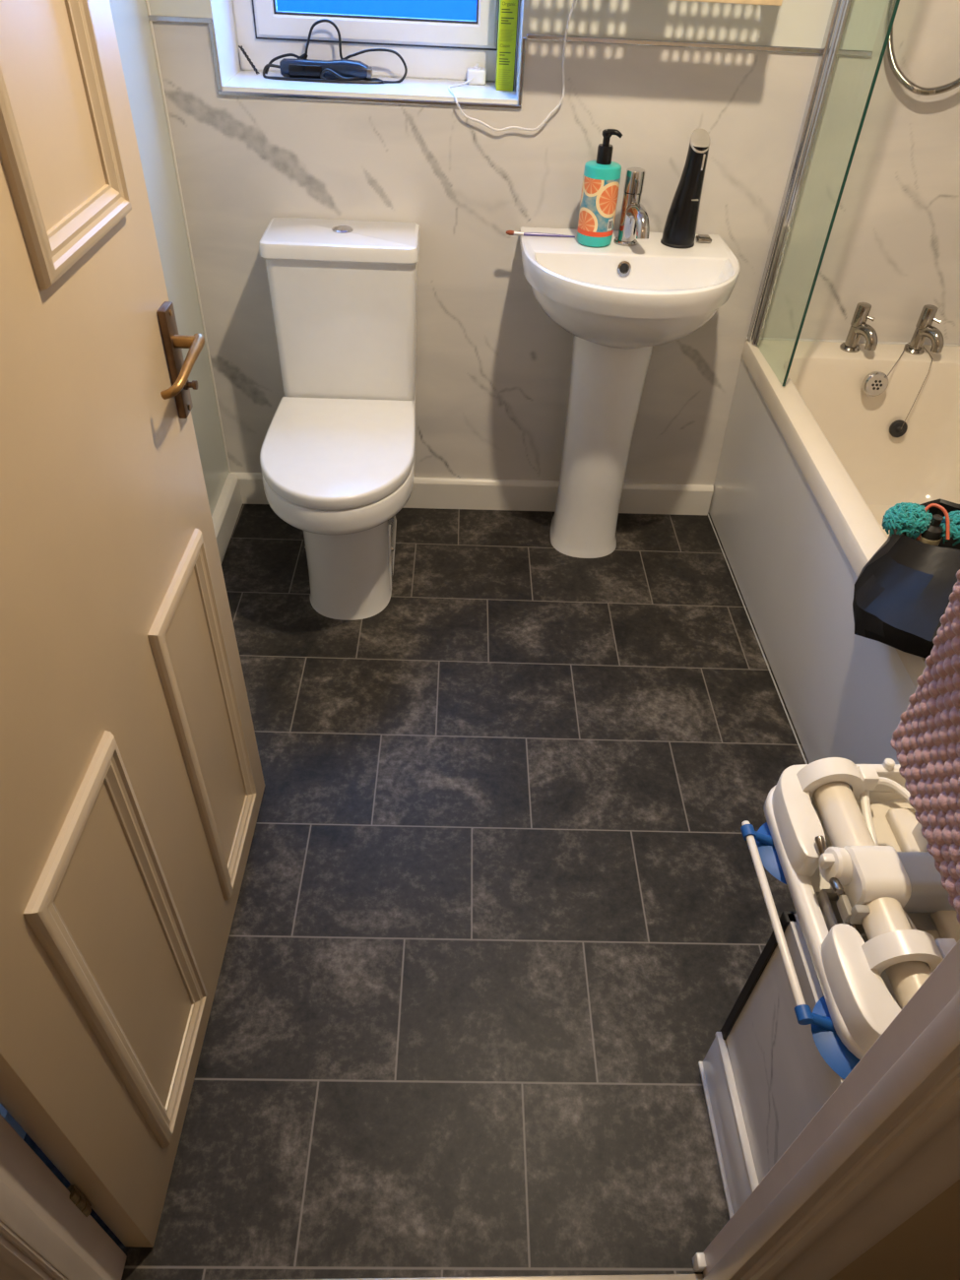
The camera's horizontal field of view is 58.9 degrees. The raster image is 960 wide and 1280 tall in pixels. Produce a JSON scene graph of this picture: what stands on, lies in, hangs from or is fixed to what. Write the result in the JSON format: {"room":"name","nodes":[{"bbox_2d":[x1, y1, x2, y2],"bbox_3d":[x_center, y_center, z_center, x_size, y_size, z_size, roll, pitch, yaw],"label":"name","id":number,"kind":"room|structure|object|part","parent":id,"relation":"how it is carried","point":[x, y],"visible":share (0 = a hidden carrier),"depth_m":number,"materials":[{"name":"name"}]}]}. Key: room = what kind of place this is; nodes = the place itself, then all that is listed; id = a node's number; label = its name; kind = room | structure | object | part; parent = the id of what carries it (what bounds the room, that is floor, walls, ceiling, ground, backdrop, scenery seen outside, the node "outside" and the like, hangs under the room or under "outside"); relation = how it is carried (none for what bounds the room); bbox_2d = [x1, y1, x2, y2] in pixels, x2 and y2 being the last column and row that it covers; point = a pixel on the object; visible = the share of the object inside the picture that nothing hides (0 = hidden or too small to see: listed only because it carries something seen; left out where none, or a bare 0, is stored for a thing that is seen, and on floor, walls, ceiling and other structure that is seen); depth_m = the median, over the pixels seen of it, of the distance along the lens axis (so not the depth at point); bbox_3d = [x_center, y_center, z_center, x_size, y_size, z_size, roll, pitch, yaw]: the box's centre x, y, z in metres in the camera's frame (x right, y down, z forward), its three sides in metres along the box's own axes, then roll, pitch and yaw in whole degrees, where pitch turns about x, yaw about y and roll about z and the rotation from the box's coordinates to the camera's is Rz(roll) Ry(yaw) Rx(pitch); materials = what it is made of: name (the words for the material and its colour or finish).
{"room":"bathroom","nodes":[
{"label":"bathroom","id":0,"kind":"room"},
{"bbox_2d":[109,0,228,515],"bbox_3d":[-0.711,-0.655,1.092,0.080,2.300,1.962,1,42,-2],"label":"wall","id":1,"kind":"structure","parent":0,"point":[130,18],"depth_m":1.90,"materials":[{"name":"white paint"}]},
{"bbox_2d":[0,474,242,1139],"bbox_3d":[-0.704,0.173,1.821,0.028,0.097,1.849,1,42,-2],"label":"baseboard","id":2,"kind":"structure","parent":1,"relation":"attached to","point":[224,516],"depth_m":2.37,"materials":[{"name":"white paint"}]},
{"bbox_2d":[23,504,809,1279],"bbox_3d":[0.073,0.740,1.347,2.890,0.050,3.575,1,42,-2],"label":"floor","id":3,"kind":"structure","parent":0,"point":[500,907],"depth_m":1.57,"materials":[{"name":"tile"}]},
{"bbox_2d":[258,217,420,620],"bbox_3d":[-0.330,-0.491,2.055,0.354,0.807,0.655,1,42,-2],"label":"toilet","id":4,"kind":"object","parent":3,"relation":"on","point":[338,453],"visible":1,"depth_m":1.99,"materials":[{"name":"ceramic"}]},
{"bbox_3d":[-0.327,-0.441,1.973,0.349,0.032,0.465,1,42,-2],"label":"lid","id":5,"kind":"part","parent":4,"relation":"part of","materials":[{"name":"plastic"}]},
{"bbox_3d":[-0.319,-0.927,1.971,0.354,0.036,0.200,1,42,-2],"label":"cistern lid","id":6,"kind":"part","parent":4,"relation":"part of","materials":[{"name":"ceramic"}]},
{"bbox_2d":[281,1274,703,1279],"bbox_3d":[-0.086,0.888,1.129,0.789,0.006,0.069,1,42,-2],"label":"trim","id":7,"kind":"structure","parent":3,"relation":"on","point":[638,1276],"depth_m":1.16,"materials":[{"name":"silver metal"}]},
{"bbox_2d":[519,226,739,558],"bbox_3d":[0.328,-0.554,2.172,0.494,0.801,0.419,1,42,-2],"label":"washbasin","id":8,"kind":"object","parent":3,"relation":"on","point":[617,302],"visible":0.99,"depth_m":1.96,"materials":[{"name":"ceramic"}]},
{"bbox_2d":[506,230,575,237],"bbox_3d":[0.142,-0.953,1.996,0.163,0.012,0.011,1,42,-2],"label":"toothbrush","id":9,"kind":"object","parent":8,"relation":"on","point":[510,232],"visible":1,"depth_m":1.99,"materials":[{"name":"white plastic"}]},
{"bbox_3d":[0.162,-0.952,1.998,0.122,0.008,0.008,1,42,-2],"label":"handle","id":10,"kind":"part","parent":9,"relation":"part of","materials":[{"name":"blue paint"}]},
{"bbox_2d":[576,128,622,247],"bbox_3d":[0.270,-1.014,1.906,0.082,0.232,0.082,1,42,-2],"label":"soap dispenser","id":11,"kind":"object","parent":8,"relation":"on","point":[602,175],"visible":1,"depth_m":1.89,"materials":[{"name":"teal plastic"}]},
{"bbox_2d":[519,226,739,348],"bbox_3d":[0.341,-0.779,1.970,0.494,0.197,0.419,1,42,-2],"label":"basin","id":12,"kind":"object","parent":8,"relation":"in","point":[648,293],"depth_m":1.92,"materials":[{"name":"ceramic"}]},
{"bbox_2d":[613,167,649,246],"bbox_3d":[0.347,-0.964,1.914,0.055,0.154,0.129,-2,42,-6],"label":"mixer tap","id":13,"kind":"object","parent":8,"relation":"on","point":[634,219],"visible":1,"depth_m":1.90,"materials":[{"name":"silver metal"}]},
{"bbox_3d":[0.346,-1.029,1.905,0.043,0.046,0.043,1,42,-2],"label":"lever","id":14,"kind":"part","parent":13,"relation":"part of","materials":[{"name":"silver metal"}]},
{"bbox_3d":[0.358,-0.944,1.913,0.034,0.064,0.099,-9,43,-13],"label":"spout","id":15,"kind":"part","parent":13,"relation":"part of","materials":[{"name":"silver metal"}]},
{"bbox_2d":[660,128,710,248],"bbox_3d":[0.470,-1.022,1.928,0.078,0.233,0.078,1,42,-2],"label":"water flosser","id":16,"kind":"object","parent":8,"relation":"on","point":[679,229],"visible":1,"depth_m":1.92,"materials":[{"name":"black plastic"}]},
{"bbox_2d":[695,234,711,243],"bbox_3d":[0.531,-0.954,2.020,0.035,0.012,0.030,1,42,-2],"label":"metal clip","id":17,"kind":"object","parent":8,"relation":"on","point":[704,238],"visible":1,"depth_m":2.01,"materials":[{"name":"silver metal"}]},
{"bbox_2d":[707,337,959,764],"bbox_3d":[1.034,-0.091,1.888,0.749,0.549,1.498,1,42,-2],"label":"bath","id":18,"kind":"object","parent":3,"relation":"on","point":[810,468],"visible":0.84,"depth_m":2.07,"materials":[{"name":"plastic"}]},
{"bbox_2d":[747,0,899,385],"bbox_3d":[0.752,-1.224,1.675,0.030,1.403,0.290,1,42,-2],"label":"screen","id":19,"kind":"object","parent":18,"relation":"on","point":[840,9],"visible":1,"depth_m":1.91,"materials":[{"name":"silver glass"}]},
{"bbox_3d":[0.750,-1.294,1.752,0.021,1.402,0.030,1,42,-2],"label":"pivot post","id":20,"kind":"part","parent":19,"relation":"part of","materials":[{"name":"silver metal"}]},
{"bbox_2d":[839,302,877,352],"bbox_3d":[0.977,-0.791,2.173,0.051,0.116,0.099,-8,43,-12],"label":"tap","id":21,"kind":"object","parent":18,"relation":"on","point":[859,326],"visible":1,"depth_m":2.16,"materials":[{"name":"silver metal"}]},
{"bbox_3d":[0.973,-0.829,2.171,0.035,0.056,0.035,1,42,-2],"label":"handle","id":22,"kind":"part","parent":21,"relation":"part of","materials":[{"name":"silver metal"}]},
{"bbox_3d":[0.985,-0.778,2.174,0.029,0.052,0.082,-15,45,-20],"label":"spout","id":23,"kind":"part","parent":21,"relation":"part of","materials":[{"name":"silver metal"}]},
{"bbox_3d":[1.021,-0.662,2.198,0.064,0.063,0.029,1,42,-2],"label":"overflow plate","id":24,"kind":"part","parent":18,"relation":"part of","materials":[{"name":"silver metal"}]},
{"bbox_2d":[852,498,959,658],"bbox_3d":[0.769,-0.077,1.387,0.277,0.163,0.337,1,42,-2],"label":"basket","id":25,"kind":"object","parent":18,"relation":"on","point":[901,595],"visible":0.77,"depth_m":1.36,"materials":[{"name":"black plastic"}]},
{"bbox_2d":[882,502,932,539],"bbox_3d":[0.708,-0.200,1.406,0.078,0.052,0.065,1,42,-2],"label":"sponge","id":26,"kind":"object","parent":25,"relation":"in","point":[909,517],"visible":1,"depth_m":1.39,"materials":[{"name":"teal plastic"}]},
{"bbox_2d":[914,513,943,546],"bbox_3d":[0.743,-0.159,1.418,0.040,0.114,0.040,1,42,-2],"label":"spray bottle","id":27,"kind":"object","parent":25,"relation":"in","point":[932,536],"visible":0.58,"depth_m":1.39,"materials":[{"name":"black plastic"}]},
{"bbox_2d":[916,503,950,540],"bbox_3d":[0.741,-0.187,1.389,0.041,0.055,0.053,1,42,-2],"label":"cord","id":28,"kind":"object","parent":27,"relation":"on","point":[928,506],"visible":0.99,"depth_m":1.38,"materials":[{"name":"orange plastic"}]},
{"bbox_2d":[940,510,959,545],"bbox_3d":[0.790,-0.184,1.394,0.072,0.054,0.069,1,42,-2],"label":"mitt","id":29,"kind":"object","parent":25,"relation":"in","point":[954,516],"visible":0.83,"depth_m":1.38,"materials":[{"name":"teal fabric"}]},
{"bbox_2d":[903,304,944,354],"bbox_3d":[1.149,-0.787,2.181,0.051,0.116,0.099,-8,43,-12],"label":"tap","id":30,"kind":"object","parent":18,"relation":"on","point":[924,329],"visible":1,"depth_m":2.17,"materials":[{"name":"silver metal"}]},
{"bbox_2d":[885,342,933,437],"bbox_3d":[1.120,-0.652,2.252,0.091,0.209,0.172,26,47,24],"label":"plug","id":31,"kind":"object","parent":30,"relation":"hanging from","point":[899,427],"visible":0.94,"depth_m":2.27,"materials":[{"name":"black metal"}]},
{"bbox_3d":[1.144,-0.826,2.178,0.035,0.056,0.035,1,42,-2],"label":"handle","id":32,"kind":"part","parent":30,"relation":"part of","materials":[{"name":"silver metal"}]},
{"bbox_3d":[1.157,-0.775,2.182,0.029,0.052,0.082,-15,45,-20],"label":"spout","id":33,"kind":"part","parent":30,"relation":"part of","materials":[{"name":"silver metal"}]},
{"bbox_2d":[148,0,959,512],"bbox_3d":[0.372,-1.255,1.833,2.125,2.300,0.001,1,42,-2],"label":"wall","id":34,"kind":"structure","parent":0,"point":[493,369],"depth_m":2.00,"materials":[{"name":"white tile"}]},
{"bbox_2d":[147,14,213,23],"bbox_3d":[-0.622,-1.291,1.770,0.132,0.010,0.007,1,42,-2],"label":"trim","id":35,"kind":"structure","parent":34,"relation":"attached to","point":[154,18],"depth_m":1.77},
{"bbox_2d":[145,0,230,472],"bbox_3d":[-0.687,-1.273,1.785,0.006,2.300,0.006,1,42,-2],"label":"trim","id":36,"kind":"structure","parent":34,"relation":"attached to","point":[147,1],"depth_m":2.02,"materials":[{"name":"white paint"}]},
{"bbox_2d":[207,22,222,90],"bbox_3d":[-0.565,-1.244,1.815,0.011,0.123,0.008,1,42,-2],"label":"trim","id":37,"kind":"structure","parent":34,"relation":"attached to","point":[211,26],"depth_m":1.81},
{"bbox_2d":[210,0,523,104],"bbox_3d":[-0.220,-1.651,1.635,0.726,1.078,0.254,1,42,-2],"label":"window","id":38,"kind":"structure","parent":34,"relation":"in","point":[437,41],"depth_m":1.94,"materials":[{"name":"plastic"}]},
{"bbox_2d":[238,45,259,73],"bbox_3d":[-0.534,-1.340,1.965,0.058,0.050,0.009,30,48,27],"label":"cord","id":39,"kind":"object","parent":38,"relation":"on","point":[241,48],"visible":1,"depth_m":1.96,"materials":[{"name":"black plastic"}]},
{"bbox_2d":[262,18,407,83],"bbox_3d":[-0.331,-1.333,1.927,0.330,0.113,0.072,1,42,-2],"label":"hair clipper","id":40,"kind":"object","parent":38,"relation":"on","point":[343,70],"visible":1,"depth_m":1.94,"materials":[{"name":"blue plastic"}]},
{"bbox_3d":[-0.255,-1.303,1.953,0.012,0.018,0.040,1,42,-2],"label":"blade","id":41,"kind":"part","parent":40,"relation":"part of","materials":[{"name":"metal"}]},
{"bbox_3d":[-0.222,-1.722,1.708,0.646,0.990,0.050,1,42,-2],"label":"frame","id":42,"kind":"part","parent":38,"relation":"part of","materials":[{"name":"plastic"}]},
{"bbox_3d":[-0.242,-1.267,1.978,0.646,0.048,0.254,1,42,-2],"label":"sill","id":43,"kind":"part","parent":38,"relation":"part of","materials":[{"name":"white plastic"}]},
{"bbox_3d":[-0.219,-1.717,1.690,0.551,0.872,0.044,1,42,-2],"label":"sash","id":44,"kind":"part","parent":38,"relation":"part of","materials":[{"name":"plastic"}]},
{"bbox_3d":[-0.219,-1.712,1.684,0.461,0.782,0.006,1,42,-2],"label":"pane","id":45,"kind":"part","parent":38,"relation":"part of","materials":[{"name":"blue glass"}]},
{"bbox_2d":[495,0,518,91],"bbox_3d":[0.061,-1.364,1.901,0.040,0.225,0.055,1,42,-2],"label":"carton","id":46,"kind":"object","parent":38,"relation":"on","point":[508,9],"visible":1,"depth_m":1.90,"materials":[{"name":"cardboard"}]},
{"bbox_3d":[0.081,-1.364,1.902,0.001,0.224,0.054,1,42,-2],"label":"panel","id":47,"kind":"part","parent":46,"relation":"part of","materials":[{"name":"cardboard"}]},
{"bbox_2d":[448,0,575,130],"bbox_3d":[0.051,-1.348,1.765,0.190,0.500,0.360,-29,51,-31],"label":"plug adapter","id":48,"kind":"object","parent":38,"relation":"on","point":[476,75],"visible":1,"depth_m":1.90,"materials":[{"name":"white plastic"}]},
{"bbox_2d":[217,90,521,109],"bbox_3d":[-0.240,-1.189,1.873,0.666,0.009,0.008,1,42,-2],"label":"trim","id":49,"kind":"structure","parent":34,"relation":"attached to","point":[220,93],"depth_m":1.87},
{"bbox_2d":[228,472,713,514],"bbox_3d":[-0.020,-0.436,2.546,1.435,0.097,0.016,1,42,-2],"label":"baseboard","id":50,"kind":"structure","parent":34,"relation":"attached to","point":[427,492],"depth_m":2.54,"materials":[{"name":"white paint"}]},
{"bbox_2d":[517,36,525,104],"bbox_3d":[0.091,-1.232,1.844,0.009,0.123,0.008,1,42,-2],"label":"trim","id":51,"kind":"structure","parent":34,"relation":"attached to","point":[523,45],"depth_m":1.84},
{"bbox_2d":[525,33,872,56],"bbox_3d":[0.471,-1.270,1.817,0.748,0.010,0.007,1,42,-2],"label":"trim","id":52,"kind":"structure","parent":34,"relation":"attached to","point":[532,36],"depth_m":1.81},
{"bbox_2d":[674,0,782,5],"bbox_3d":[0.353,-1.349,1.639,0.467,0.172,0.161,1,42,-2],"label":"caddy","id":53,"kind":"object","parent":34,"relation":"attached to","point":[751,2],"visible":1,"depth_m":1.64,"materials":[{"name":"brown wood"}]},
{"bbox_2d":[885,0,959,95],"bbox_3d":[0.997,-1.404,1.689,0.347,0.550,0.038,1,42,-2],"label":"shower hose","id":54,"kind":"object","parent":34,"relation":"attached to","point":[902,79],"visible":0.88,"depth_m":1.84,"materials":[{"name":"silver metal"}]},
{"bbox_2d":[725,913,844,1183],"bbox_3d":[0.905,0.572,1.207,1.047,0.458,0.392,1,42,-2],"label":"wall","id":55,"kind":"structure","parent":0,"point":[782,1078],"depth_m":1.10,"materials":[{"name":"white stone"}]},
{"bbox_2d":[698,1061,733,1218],"bbox_3d":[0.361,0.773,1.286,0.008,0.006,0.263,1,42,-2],"label":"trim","id":56,"kind":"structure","parent":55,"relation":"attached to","point":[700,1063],"depth_m":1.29,"materials":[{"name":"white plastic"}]},
{"bbox_2d":[703,1031,759,1214],"bbox_3d":[0.370,0.734,1.251,0.009,0.112,0.262,1,42,-2],"label":"baseboard","id":57,"kind":"structure","parent":55,"relation":"attached to","point":[732,1155],"depth_m":1.26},
{"bbox_2d":[720,911,796,1039],"bbox_3d":[0.384,0.521,1.230,0.014,0.458,0.016,1,42,-2],"label":"trim","id":58,"kind":"structure","parent":55,"relation":"attached to","point":[771,944],"depth_m":1.18,"materials":[{"name":"plastic"}]},
{"bbox_2d":[740,757,959,1079],"bbox_3d":[0.532,0.124,0.865,0.328,0.633,0.402,1,42,-2],"label":"lift","id":59,"kind":"object","parent":55,"relation":"on","point":[875,915],"visible":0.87,"depth_m":1.02,"materials":[{"name":"white plastic"}]},
{"bbox_2d":[740,822,786,884],"bbox_3d":[0.421,0.278,1.139,0.134,0.028,0.116,1,42,-2],"label":"cup","id":60,"kind":"object","parent":59,"relation":"on","point":[767,849],"depth_m":1.13,"materials":[{"name":"blue plastic"}]},
{"bbox_3d":[0.364,0.338,1.060,0.011,0.010,0.266,1,42,-2],"label":"release rod","id":61,"kind":"part","parent":59,"relation":"part of","materials":[{"name":"white plastic"}]},
{"bbox_2d":[794,995,860,1079],"bbox_3d":[0.426,0.442,0.956,0.134,0.028,0.116,1,42,-2],"label":"cup","id":62,"kind":"object","parent":59,"relation":"on","point":[833,1039],"depth_m":0.95,"materials":[{"name":"blue plastic"}]},
{"bbox_3d":[0.432,0.275,1.037,0.040,0.047,0.044,1,42,-2],"label":"spindle knob","id":63,"kind":"part","parent":59,"relation":"part of","materials":[{"name":"white plastic"}]},
{"bbox_2d":[890,569,959,923],"bbox_3d":[0.499,0.108,0.774,0.065,0.459,0.390,1,42,-2],"label":"towel","id":64,"kind":"object","parent":59,"relation":"hanging from","point":[926,740],"visible":1,"depth_m":0.91,"materials":[{"name":"pink fabric"}]},
{"bbox_2d":[830,1179,959,1279],"bbox_3d":[0.150,0.021,0.391,2.805,2.300,0.058,1,42,-2],"label":"wall","id":65,"kind":"structure","parent":0,"point":[927,1246],"depth_m":0.96,"materials":[{"name":"paint"}]},
{"bbox_2d":[0,1233,55,1279],"bbox_3d":[-0.476,0.133,0.421,0.068,2.040,0.022,1,42,-2],"label":"trim","id":66,"kind":"structure","parent":65,"relation":"attached to","point":[15,1264],"depth_m":0.89,"materials":[{"name":"paint"}]},
{"bbox_2d":[0,1113,127,1279],"bbox_3d":[-0.452,0.112,0.461,0.032,2.020,0.074,1,42,-2],"label":"trim","id":67,"kind":"structure","parent":65,"relation":"attached to","point":[38,1216],"depth_m":0.92,"materials":[{"name":"paint"}]},
{"bbox_2d":[0,0,264,1247],"bbox_3d":[-0.400,-0.166,0.796,0.092,1.978,0.811,2,42,-1],"label":"door","id":68,"kind":"structure","parent":65,"relation":"in","point":[132,783],"depth_m":0.92,"materials":[{"name":"beige paint"}]},
{"bbox_3d":[-0.374,-0.665,0.617,0.012,0.723,0.244,2,42,-1],"label":"panel moulding","id":69,"kind":"part","parent":68,"relation":"part of","materials":[{"name":"beige paint"}]},
{"bbox_3d":[-0.423,0.405,1.064,0.012,0.616,0.224,2,42,-1],"label":"panel moulding","id":70,"kind":"part","parent":68,"relation":"part of","materials":[{"name":"beige paint"}]},
{"bbox_3d":[-0.398,-0.364,1.114,0.011,0.145,0.035,2,42,-1],"label":"handle plate","id":71,"kind":"part","parent":68,"relation":"part of","materials":[{"name":"brown metal"}]},
{"bbox_3d":[-0.374,-0.343,1.065,0.040,0.039,0.118,2,42,-1],"label":"lever","id":72,"kind":"part","parent":68,"relation":"part of","materials":[{"name":"gold metal"}]},
{"bbox_3d":[-0.421,0.144,1.353,0.012,0.612,0.234,2,42,-1],"label":"panel moulding","id":73,"kind":"part","parent":68,"relation":"part of","materials":[{"name":"beige paint"}]},
{"bbox_2d":[692,1252,706,1272],"bbox_3d":[0.302,0.857,1.171,0.012,0.030,0.017,1,42,-2],"label":"trim","id":74,"kind":"structure","parent":65,"relation":"attached to","point":[698,1260],"depth_m":1.16,"materials":[{"name":"white paint"}]},
{"bbox_2d":[702,939,959,1279],"bbox_3d":[0.360,0.130,0.493,0.042,2.020,0.065,1,42,-2],"label":"trim","id":75,"kind":"structure","parent":65,"relation":"attached to","point":[916,1058],"depth_m":0.74,"materials":[{"name":"paint"}]},
{"bbox_2d":[749,1077,959,1279],"bbox_3d":[0.392,0.149,0.459,0.068,2.040,0.022,1,42,-2],"label":"trim","id":76,"kind":"structure","parent":65,"relation":"attached to","point":[923,1162],"depth_m":0.78,"materials":[{"name":"paint"}]}
]}

